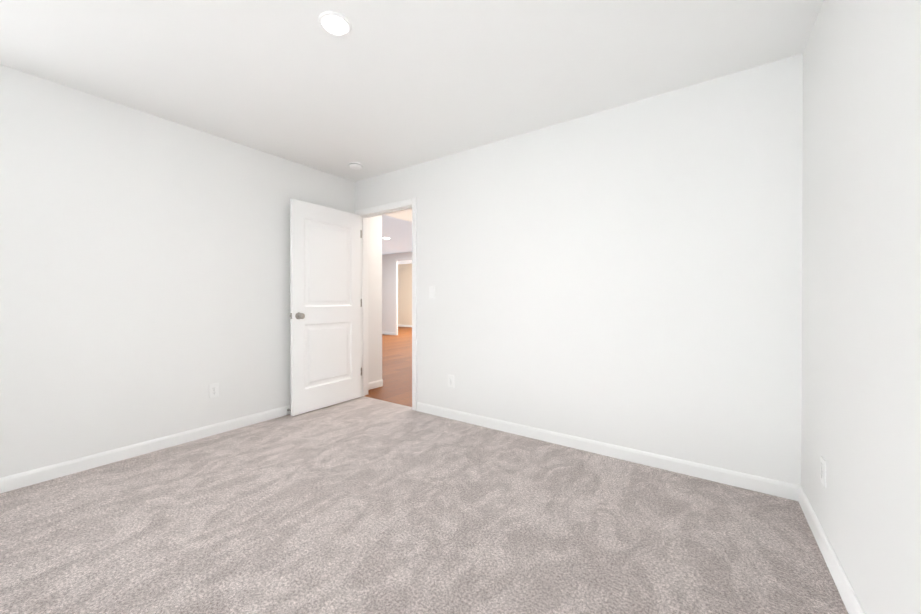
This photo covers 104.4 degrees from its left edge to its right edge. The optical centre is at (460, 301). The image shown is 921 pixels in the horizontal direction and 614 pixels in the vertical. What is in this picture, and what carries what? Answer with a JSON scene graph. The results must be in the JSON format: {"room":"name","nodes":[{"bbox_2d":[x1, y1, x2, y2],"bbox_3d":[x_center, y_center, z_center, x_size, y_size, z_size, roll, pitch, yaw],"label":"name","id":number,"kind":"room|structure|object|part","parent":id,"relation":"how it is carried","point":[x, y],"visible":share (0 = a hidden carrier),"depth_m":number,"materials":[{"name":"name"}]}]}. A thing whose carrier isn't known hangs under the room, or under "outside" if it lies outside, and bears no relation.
{"room":"empty bedroom","nodes":[
{"label":"empty bedroom","id":0,"kind":"room"},
{"bbox_2d":[0,64,354,477],"bbox_3d":[-2.332,-0.130,2.552,0.120,2.440,4.030,0,0,35],"label":"wall","id":1,"kind":"structure","parent":0,"point":[144,276],"depth_m":2.49,"materials":[{"name":"white paint"}]},
{"bbox_2d":[0,405,290,493],"bbox_3d":[-2.278,1.047,2.520,0.013,0.085,3.790,0,0,35],"label":"baseboard","id":2,"kind":"structure","parent":1,"relation":"attached to","point":[16,481],"depth_m":2.47,"materials":[{"name":"white paint"}]},
{"bbox_2d":[209,383,218,397],"bbox_3d":[-2.009,0.728,2.908,0.008,0.115,0.070,0,0,35],"label":"electrical outlet","id":3,"kind":"object","parent":1,"relation":"attached to","point":[213,390],"visible":1,"depth_m":2.91,"materials":[{"name":"white plastic"}]},
{"bbox_2d":[368,215,382,382],"bbox_3d":[-1.155,-0.139,4.420,0.120,2.440,0.380,0,0,35],"label":"wall","id":4,"kind":"structure","parent":0,"point":[381,292],"depth_m":4.45,"materials":[{"name":"white paint"}]},
{"bbox_2d":[368,380,382,389],"bbox_3d":[-1.101,1.039,4.388,0.013,0.085,0.380,0,0,35],"label":"baseboard","id":5,"kind":"structure","parent":4,"relation":"attached to","point":[375,384],"depth_m":4.44,"materials":[{"name":"white paint"}]},
{"bbox_2d":[366,327,411,406],"bbox_3d":[-1.069,1.086,9.962,11.500,0.060,9.710,0,0,35],"label":"floor","id":6,"kind":"structure","parent":0,"point":[396,387],"depth_m":5.62,"materials":[{"name":"brown wood"}]},
{"bbox_2d":[382,215,411,263],"bbox_3d":[-1.906,-1.578,8.747,11.500,0.200,12.640,0,0,35],"label":"ceiling","id":7,"kind":"structure","parent":0,"point":[397,232],"depth_m":8.14,"materials":[{"name":"white paint"}]},
{"bbox_2d":[383,251,411,334],"bbox_3d":[-0.843,-0.295,10.255,11.470,2.700,0.040,0,0,35],"label":"wall","id":8,"kind":"structure","parent":0,"point":[388,259],"depth_m":11.17,"materials":[{"name":"white paint"}]},
{"bbox_2d":[382,257,411,334],"bbox_3d":[-3.094,-0.132,11.787,6.085,2.360,0.017,0,0,35],"label":"door frame","id":9,"kind":"structure","parent":8,"relation":"attached to","point":[400,259],"depth_m":11.02,"materials":[{"name":"white paint"}]},
{"bbox_2d":[385,209,411,221],"bbox_3d":[0.992,-1.515,5.820,3.400,0.300,5.140,0,0,35],"label":"ceiling soffit","id":10,"kind":"structure","parent":0,"point":[406,215],"depth_m":5.68,"materials":[{"name":"white paint"}]},
{"bbox_2d":[398,263,411,324],"bbox_3d":[0.652,-0.305,12.431,11.500,2.700,0.120,0,0,35],"label":"wall","id":11,"kind":"structure","parent":0,"point":[404,294],"depth_m":14.34,"materials":[{"name":"beige paint"}]},
{"bbox_2d":[0,0,822,181],"bbox_3d":[-0.751,-1.395,1.448,3.970,0.100,4.030,0,0,35],"label":"ceiling","id":12,"kind":"structure","parent":0,"point":[384,87],"depth_m":2.00,"materials":[{"name":"white paint"}]},
{"bbox_2d":[318,11,351,36],"bbox_3d":[-0.608,-1.342,1.732,0.154,0.010,0.154,0,0,35],"label":"recessed light","id":13,"kind":"object","parent":12,"relation":"in","point":[334,24],"depth_m":1.72,"materials":[{"name":"white plastic"}]},
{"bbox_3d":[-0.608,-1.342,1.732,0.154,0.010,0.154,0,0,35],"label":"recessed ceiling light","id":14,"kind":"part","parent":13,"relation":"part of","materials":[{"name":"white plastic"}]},
{"bbox_2d":[348,162,361,169],"bbox_3d":[-1.039,-1.335,3.530,0.132,0.040,0.132,0,0,35],"label":"smoke detector","id":15,"kind":"object","parent":12,"relation":"attached to","point":[357,166],"visible":1,"depth_m":3.49,"materials":[{"name":"white plastic"}]},
{"bbox_2d":[0,396,847,613],"bbox_3d":[-0.771,1.125,1.430,3.970,0.060,3.960,0,0,35],"label":"floor carpet","id":16,"kind":"object","parent":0,"point":[363,505],"visible":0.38,"depth_m":1.69,"materials":[{"name":"grey carpet"}]},
{"bbox_2d":[355,53,802,484],"bbox_3d":[0.365,-0.133,3.059,3.730,2.440,0.120,0,0,35],"label":"wall","id":17,"kind":"structure","parent":0,"point":[628,275],"depth_m":2.42,"materials":[{"name":"white paint"}]},
{"bbox_2d":[355,197,416,410],"bbox_3d":[-0.777,0.029,3.853,0.930,2.110,0.154,0,0,35],"label":"door frame","id":18,"kind":"structure","parent":17,"relation":"attached to","point":[364,293],"depth_m":3.88,"materials":[{"name":"white paint"}]},
{"bbox_2d":[290,199,361,415],"bbox_3d":[-1.344,0.058,3.684,0.170,2.030,0.866,0,0,34],"label":"door","id":19,"kind":"structure","parent":18,"relation":"attached to","point":[325,314],"depth_m":3.60,"materials":[{"name":"white paint"}]},
{"bbox_3d":[-1.556,0.139,3.369,0.170,0.066,0.105,0,0,34],"label":"knob","id":20,"kind":"part","parent":19,"relation":"part of","materials":[{"name":"grey metal"}]},
{"bbox_3d":[-1.126,0.019,4.022,0.038,1.653,0.061,0,0,35],"label":"door jamb hinges","id":21,"kind":"part","parent":19,"relation":"part of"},
{"bbox_2d":[429,286,434,297],"bbox_3d":[-0.276,-0.084,3.424,0.070,0.115,0.012,0,0,35],"label":"switch plate","id":22,"kind":"object","parent":17,"relation":"attached to","point":[431,291],"visible":1,"depth_m":3.42,"materials":[{"name":"white plastic"}]},
{"bbox_2d":[448,375,453,387],"bbox_3d":[-0.089,0.741,3.300,0.070,0.115,0.008,0,0,35],"label":"electrical outlet","id":23,"kind":"object","parent":17,"relation":"attached to","point":[451,381],"visible":1,"depth_m":3.29,"materials":[{"name":"white plastic"}]},
{"bbox_2d":[417,402,795,500],"bbox_3d":[0.698,1.046,2.751,2.745,0.085,0.013,0,0,35],"label":"baseboard","id":24,"kind":"structure","parent":17,"relation":"attached to","point":[790,491],"depth_m":2.42,"materials":[{"name":"white paint"}]},
{"bbox_2d":[801,0,920,613],"bbox_3d":[0.829,-0.120,0.355,0.120,2.440,4.030,0,0,35],"label":"wall","id":25,"kind":"structure","parent":0,"point":[861,319],"depth_m":1.16,"materials":[{"name":"white paint"}]},
{"bbox_2d":[820,456,825,487],"bbox_3d":[1.594,0.749,1.571,0.008,0.115,0.070,0,0,35],"label":"electrical outlet","id":26,"kind":"object","parent":25,"relation":"attached to","point":[822,470],"visible":0.98,"depth_m":1.56,"materials":[{"name":"white plastic"}]},
{"bbox_2d":[796,485,864,613],"bbox_3d":[0.775,1.057,0.398,0.013,0.085,3.790,0,0,35],"label":"baseboard","id":27,"kind":"structure","parent":25,"relation":"attached to","point":[852,605],"depth_m":1.45,"materials":[{"name":"white paint"}]}
]}

